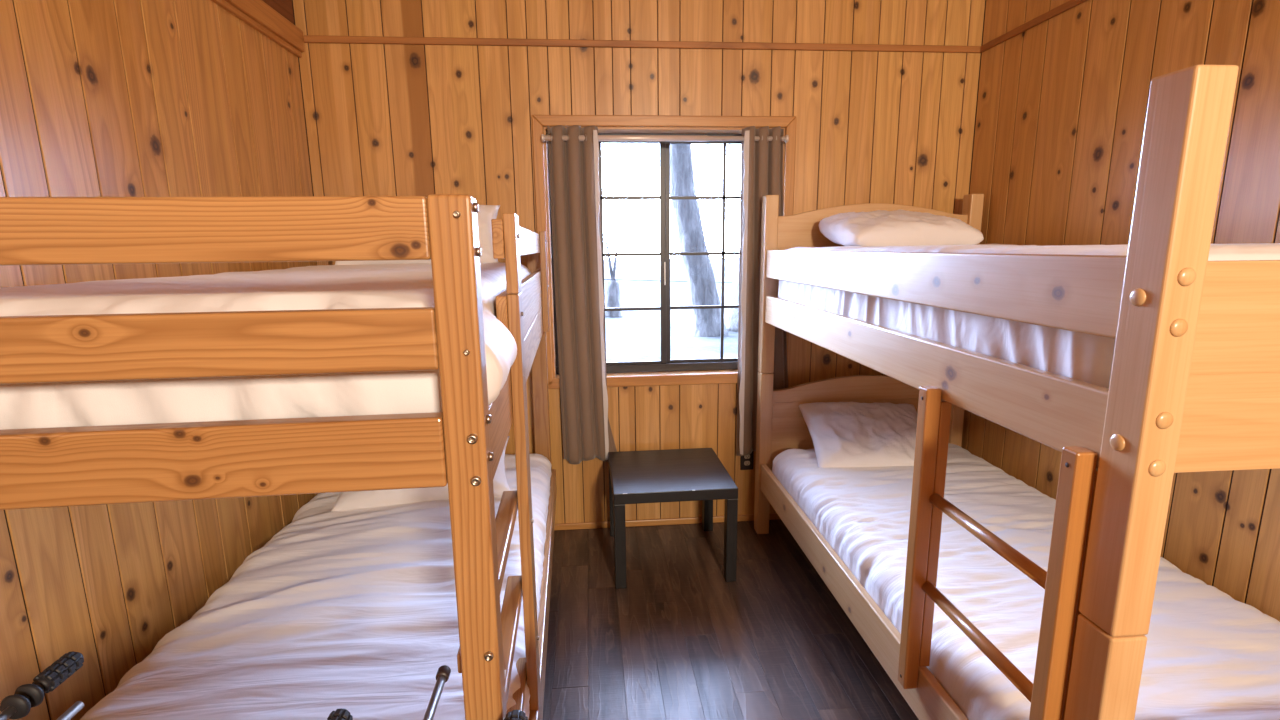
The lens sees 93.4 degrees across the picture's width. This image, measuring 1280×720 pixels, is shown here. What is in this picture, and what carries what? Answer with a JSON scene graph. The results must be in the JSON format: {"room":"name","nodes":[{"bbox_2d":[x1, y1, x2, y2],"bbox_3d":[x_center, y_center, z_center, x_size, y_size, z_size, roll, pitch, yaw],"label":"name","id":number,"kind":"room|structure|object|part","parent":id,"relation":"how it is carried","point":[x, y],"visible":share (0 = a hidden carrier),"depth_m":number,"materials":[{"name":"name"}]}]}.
{"room":"dormitory","nodes":[
{"label":"dormitory","id":0,"kind":"room"},
{"bbox_2d":[0,0,317,719],"bbox_3d":[-1.353,-0.004,-0.030,0.120,3.050,6.170,-2,11,-5],"label":"wall","id":1,"kind":"structure","parent":0,"point":[99,98],"depth_m":1.68,"materials":[{"name":"brown wood"}]},
{"bbox_2d":[211,0,304,57],"bbox_3d":[-1.287,-0.884,-0.189,0.032,0.113,5.970,-2,11,-5],"label":"trim","id":2,"kind":"structure","parent":1,"relation":"attached to","point":[257,14],"depth_m":2.44,"materials":[{"name":"brown wood"}]},
{"bbox_2d":[292,0,985,523],"bbox_3d":[0.076,-0.605,3.079,3.460,3.050,0.100,-2,11,-5],"label":"wall","id":3,"kind":"structure","parent":0,"point":[381,119],"depth_m":2.90,"materials":[{"name":"brown wood"}]},
{"bbox_2d":[303,35,981,52],"bbox_3d":[0.088,-1.493,2.856,3.225,0.030,0.014,-2,11,-5],"label":"trim","id":4,"kind":"structure","parent":3,"relation":"attached to","point":[307,38],"depth_m":2.84,"materials":[{"name":"brown wood"}]},
{"bbox_2d":[547,133,741,373],"bbox_3d":[0.124,-0.542,3.169,1.161,1.221,0.054,-2,11,-5],"label":"window","id":5,"kind":"structure","parent":3,"relation":"in","point":[666,364],"depth_m":3.18,"materials":[{"name":"brown metal"}]},
{"bbox_3d":[-0.144,-0.537,3.136,0.561,1.145,0.020,-2,11,-5],"label":"sash","id":6,"kind":"part","parent":5,"relation":"part of","materials":[{"name":"brown metal"}]},
{"bbox_3d":[0.400,-0.556,3.202,0.545,1.145,0.020,-2,11,-5],"label":"sash","id":7,"kind":"part","parent":5,"relation":"part of","materials":[{"name":"brown metal"}]},
{"bbox_2d":[532,115,796,388],"bbox_3d":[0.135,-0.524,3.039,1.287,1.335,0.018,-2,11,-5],"label":"trim","id":8,"kind":"structure","parent":3,"relation":"attached to","point":[538,121],"depth_m":2.95,"materials":[{"name":"brown wood"}]},
{"bbox_2d":[541,134,788,142],"bbox_3d":[0.128,-1.065,2.901,1.192,0.038,0.038,-2,11,-5],"label":"curtain rod","id":9,"kind":"object","parent":3,"relation":"attached to","point":[785,138],"visible":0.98,"depth_m":2.89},
{"bbox_2d":[547,125,616,464],"bbox_3d":[-0.272,-0.284,3.009,0.310,1.678,0.061,-2,11,-5],"label":"curtain","id":10,"kind":"object","parent":9,"relation":"hanging from","point":[573,163],"visible":0.98,"depth_m":2.99,"materials":[{"name":"fabric"}]},
{"bbox_2d":[736,126,787,455],"bbox_3d":[0.656,-0.309,3.083,0.298,1.678,0.059,-2,11,-5],"label":"curtain","id":11,"kind":"object","parent":9,"relation":"hanging from","point":[761,160],"visible":0.62,"depth_m":3.04,"materials":[{"name":"fabric"}]},
{"bbox_2d":[554,513,779,529],"bbox_3d":[0.098,0.887,3.301,3.260,0.035,0.014,-2,11,-5],"label":"baseboard","id":12,"kind":"structure","parent":3,"relation":"attached to","point":[772,516],"depth_m":3.29,"materials":[{"name":"brown wood"}]},
{"bbox_2d":[740,451,753,469],"bbox_3d":[0.582,0.542,3.281,0.072,0.116,0.009,-2,11,-5],"label":"wall outlet","id":13,"kind":"object","parent":3,"relation":"attached to","point":[746,462],"visible":0.85,"depth_m":3.28,"materials":[{"name":"black plastic"}]},
{"bbox_2d":[543,519,918,719],"bbox_3d":[0.349,1.499,0.397,3.460,0.100,6.170,-2,11,-5],"label":"floor","id":14,"kind":"structure","parent":0,"point":[682,641],"depth_m":2.35,"materials":[{"name":"laminate"}]},
{"bbox_2d":[0,651,527,719],"bbox_3d":[-0.422,0.951,0.568,1.200,0.930,0.995,-2,11,-5],"label":"bicycle","id":15,"kind":"object","parent":14,"relation":"on","point":[18,705],"visible":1,"depth_m":0.85,"materials":[{"name":"metal"}]},
{"bbox_3d":[-0.835,0.560,0.429,0.012,0.012,0.935,-2,11,-5],"label":"rod","id":16,"kind":"part","parent":15,"relation":"part of","materials":[{"name":"metal"}]},
{"bbox_3d":[-0.746,0.562,0.410,0.012,0.012,0.883,-2,11,-5],"label":"rod","id":17,"kind":"part","parent":15,"relation":"part of","materials":[{"name":"metal"}]},
{"bbox_3d":[-0.254,0.548,0.457,0.012,0.012,0.897,-2,11,-5],"label":"rod","id":18,"kind":"part","parent":15,"relation":"part of","materials":[{"name":"metal"}]},
{"bbox_2d":[0,194,556,719],"bbox_3d":[-0.830,0.382,1.883,1.055,1.572,2.260,-2,11,-6],"label":"bunk bed","id":19,"kind":"object","parent":14,"relation":"on","point":[461,446],"visible":0.86,"depth_m":0.71,"materials":[{"name":"brown wood"}]},
{"bbox_3d":[-0.719,-0.141,0.665,0.948,0.073,0.026,-2,11,-6],"label":"guard rail","id":20,"kind":"part","parent":19,"relation":"part of","materials":[{"name":"brown wood"}]},
{"bbox_3d":[-0.718,-0.012,0.689,0.948,0.075,0.026,-2,11,-6],"label":"guard rail","id":21,"kind":"part","parent":19,"relation":"part of","materials":[{"name":"brown wood"}]},
{"bbox_3d":[-0.716,0.128,0.713,0.948,0.090,0.031,-2,11,-6],"label":"rail","id":22,"kind":"part","parent":19,"relation":"part of","materials":[{"name":"brown wood"}]},
{"bbox_2d":[0,262,530,429],"bbox_3d":[-0.817,-0.152,1.795,1.024,0.240,2.073,-2,11,-6],"label":"mattress","id":23,"kind":"object","parent":19,"relation":"on","point":[407,285],"visible":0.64,"depth_m":0.83,"materials":[{"name":"white fabric"}]},
{"bbox_2d":[335,205,499,264],"bbox_3d":[-0.965,-0.536,2.629,0.701,0.275,0.231,-2,11,-7],"label":"pillow","id":24,"kind":"object","parent":23,"relation":"on","point":[486,213],"visible":0.2,"depth_m":2.60,"materials":[{"name":"white fabric"}]},
{"bbox_2d":[80,454,551,719],"bbox_3d":[-0.824,0.750,1.967,1.010,0.253,2.108,-2,11,-6],"label":"mattress","id":25,"kind":"object","parent":19,"relation":"on","point":[353,610],"visible":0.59,"depth_m":1.58,"materials":[{"name":"white fabric"}]},
{"bbox_2d":[331,436,509,510],"bbox_3d":[-0.897,0.469,2.563,0.682,0.223,0.427,-3,11,-12],"label":"pillow","id":26,"kind":"object","parent":25,"relation":"on","point":[356,499],"visible":0.19,"depth_m":2.36,"materials":[{"name":"white fabric"}]},
{"bbox_3d":[-1.451,0.210,2.913,0.050,1.545,0.050,-2,11,-6],"label":"post","id":27,"kind":"part","parent":19,"relation":"part of","materials":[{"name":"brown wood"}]},
{"bbox_3d":[-0.215,0.572,0.862,0.050,1.562,0.048,-2,11,-6],"label":"post","id":28,"kind":"part","parent":19,"relation":"part of","materials":[{"name":"brown wood"}]},
{"bbox_3d":[-0.354,-0.024,1.863,0.024,0.124,2.156,-2,11,-6],"label":"rail","id":29,"kind":"part","parent":19,"relation":"part of","materials":[{"name":"brown wood"}]},
{"bbox_3d":[-0.496,0.180,3.014,0.077,1.545,0.050,-2,11,-6],"label":"post","id":30,"kind":"part","parent":19,"relation":"part of","materials":[{"name":"brown wood"}]},
{"bbox_3d":[-0.319,0.812,2.023,0.022,0.125,2.156,-2,11,-6],"label":"rail","id":31,"kind":"part","parent":19,"relation":"part of","materials":[{"name":"brown wood"}]},
{"bbox_2d":[608,448,737,588],"bbox_3d":[0.136,0.743,2.942,0.550,0.451,0.551,-2,11,-5],"label":"side table","id":32,"kind":"object","parent":14,"relation":"on","point":[695,474],"visible":1,"depth_m":2.73,"materials":[{"name":"black wood"}]},
{"bbox_3d":[-0.136,0.729,3.169,0.049,0.400,0.049,-2,11,-5],"label":"leg","id":33,"kind":"part","parent":32,"relation":"part of","materials":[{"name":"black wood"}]},
{"bbox_3d":[-0.089,0.821,2.680,0.049,0.400,0.049,-2,11,-5],"label":"leg","id":34,"kind":"part","parent":32,"relation":"part of","materials":[{"name":"black wood"}]},
{"bbox_3d":[0.362,0.715,3.215,0.049,0.400,0.049,-2,11,-5],"label":"leg","id":35,"kind":"part","parent":32,"relation":"part of","materials":[{"name":"black wood"}]},
{"bbox_3d":[0.409,0.806,2.725,0.049,0.400,0.049,-2,11,-5],"label":"leg","id":36,"kind":"part","parent":32,"relation":"part of","materials":[{"name":"black wood"}]},
{"bbox_2d":[754,65,1279,719],"bbox_3d":[1.222,0.240,2.072,1.091,1.735,2.167,-1,11,-4],"label":"bunk bed","id":37,"kind":"object","parent":14,"relation":"on","point":[1194,386],"visible":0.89,"depth_m":0.99,"materials":[{"name":"brown wood"}]},
{"bbox_3d":[0.642,0.488,3.142,0.064,0.866,0.073,-1,11,-4],"label":"post","id":38,"kind":"part","parent":37,"relation":"part of","materials":[{"name":"brown wood"}]},
{"bbox_3d":[0.632,-0.365,2.982,0.064,0.867,0.073,-1,11,-4],"label":"post","id":39,"kind":"part","parent":37,"relation":"part of","materials":[{"name":"brown wood"}]},
{"bbox_3d":[1.151,0.368,3.154,0.959,0.586,0.028,-1,11,-4],"label":"headboard","id":40,"kind":"part","parent":37,"relation":"part of","materials":[{"name":"brown wood"}]},
{"bbox_3d":[0.713,0.789,2.139,0.026,0.143,2.014,-1,11,-4],"label":"rail","id":41,"kind":"part","parent":37,"relation":"part of","materials":[{"name":"brown wood"}]},
{"bbox_3d":[1.141,-0.491,2.992,0.959,0.553,0.028,-1,11,-4],"label":"headboard","id":42,"kind":"part","parent":37,"relation":"part of","materials":[{"name":"wood"}]},
{"bbox_3d":[0.703,-0.066,1.978,0.026,0.132,2.014,-1,11,-4],"label":"rail","id":43,"kind":"part","parent":37,"relation":"part of","materials":[{"name":"brown wood"}]},
{"bbox_3d":[0.700,-0.282,1.937,0.024,0.132,2.014,-1,11,-4],"label":"guard rail","id":44,"kind":"part","parent":37,"relation":"part of","materials":[{"name":"brown wood"}]},
{"bbox_3d":[1.661,0.462,3.215,0.064,0.866,0.073,-1,11,-4],"label":"post","id":45,"kind":"part","parent":37,"relation":"part of","materials":[{"name":"brown wood"}]},
{"bbox_3d":[1.651,-0.391,3.055,0.064,0.867,0.073,-1,11,-4],"label":"post","id":46,"kind":"part","parent":37,"relation":"part of","materials":[{"name":"brown wood"}]},
{"bbox_2d":[898,386,1097,719],"bbox_3d":[0.744,0.511,1.322,0.067,0.820,0.498,-1,11,-4],"label":"ladder","id":47,"kind":"object","parent":37,"relation":"attached to","point":[1062,582],"visible":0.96,"depth_m":1.25,"materials":[{"name":"brown wood"}]},
{"bbox_2d":[772,444,1279,719],"bbox_3d":[1.228,0.708,2.164,1.012,0.252,1.967,-1,11,-4],"label":"mattress","id":48,"kind":"object","parent":37,"relation":"on","point":[1210,654],"visible":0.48,"depth_m":1.74,"materials":[{"name":"white fabric"}]},
{"bbox_2d":[799,402,917,467],"bbox_3d":[1.109,0.368,2.921,0.604,0.278,0.410,-1,11,0],"label":"pillow","id":49,"kind":"object","parent":48,"relation":"on","point":[843,434],"visible":0.77,"depth_m":2.85,"materials":[{"name":"white fabric"}]},
{"bbox_2d":[778,243,1279,387],"bbox_3d":[1.219,-0.202,1.997,0.998,0.360,1.943,-1,11,-4],"label":"mattress","id":50,"kind":"object","parent":37,"relation":"on","point":[1084,357],"visible":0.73,"depth_m":1.33,"materials":[{"name":"white fabric"}]},
{"bbox_2d":[819,209,983,245],"bbox_3d":[1.155,-0.580,2.717,0.620,0.204,0.412,-2,11,-6],"label":"pillow","id":51,"kind":"object","parent":50,"relation":"on","point":[900,227],"visible":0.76,"depth_m":2.56,"materials":[{"name":"white fabric"}]},
{"bbox_3d":[0.799,0.871,1.095,0.064,0.866,0.073,-1,11,-4],"label":"post","id":52,"kind":"part","parent":37,"relation":"part of","materials":[{"name":"brown wood"}]},
{"bbox_3d":[0.789,0.017,0.935,0.064,0.867,0.073,-1,11,-4],"label":"post","id":53,"kind":"part","parent":37,"relation":"part of","materials":[{"name":"brown wood"}]},
{"bbox_3d":[1.299,0.002,0.964,0.959,0.328,0.026,-1,11,-4],"label":"footboard","id":54,"kind":"part","parent":37,"relation":"part of","materials":[{"name":"brown wood"}]},
{"bbox_2d":[961,0,1279,621],"bbox_3d":[2.015,-0.094,0.242,0.120,3.050,6.170,-2,11,-5],"label":"wall","id":55,"kind":"structure","parent":0,"point":[1062,102],"depth_m":2.23,"materials":[{"name":"brown wood"}]},
{"bbox_2d":[981,0,1086,51],"bbox_3d":[1.938,-0.990,0.061,0.016,0.030,5.955,-2,11,-5],"label":"trim","id":56,"kind":"structure","parent":55,"relation":"attached to","point":[1070,4],"depth_m":2.62,"materials":[{"name":"brown wood"}]},
{"label":"outside","id":57,"kind":"structure","parent":0,"visible":0},
{"bbox_2d":[604,258,737,361],"bbox_3d":[-2.204,-3.400,26.128,60.000,0.983,46.000,-2,11,-5],"label":"ground","id":58,"kind":"structure","parent":57,"point":[635,336],"depth_m":15.43,"materials":[{"name":"white snow"}]},
{"bbox_2d":[605,200,623,316],"bbox_3d":[-0.744,-2.801,16.360,0.616,3.321,0.588,-2,11,-5],"label":"tree","id":59,"kind":"object","parent":58,"relation":"on","point":[613,291],"visible":0.81,"depth_m":16.37,"materials":[{"name":"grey plant"}]},
{"bbox_2d":[670,144,727,336],"bbox_3d":[1.360,-5.134,12.219,1.869,9.467,0.826,-2,11,-5],"label":"tree","id":60,"kind":"object","parent":58,"relation":"on","point":[699,271],"visible":0.69,"depth_m":12.50,"materials":[{"name":"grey plant"}]},
{"bbox_2d":[724,257,738,331],"bbox_3d":[2.617,-4.830,13.206,1.598,8.469,1.500,-2,11,-5],"label":"tree","id":61,"kind":"object","parent":58,"relation":"on","point":[731,314],"visible":0.1,"depth_m":13.58,"materials":[{"name":"white plant"}]},
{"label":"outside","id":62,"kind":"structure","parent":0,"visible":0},
{"bbox_2d":[604,279,732,282],"bbox_3d":[-0.869,-2.251,14.961,28.805,1.343,0.023,-2,11,-6],"label":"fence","id":63,"kind":"object","parent":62,"point":[604,279],"visible":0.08,"depth_m":15.11,"materials":[{"name":"brown metal"}]}
]}

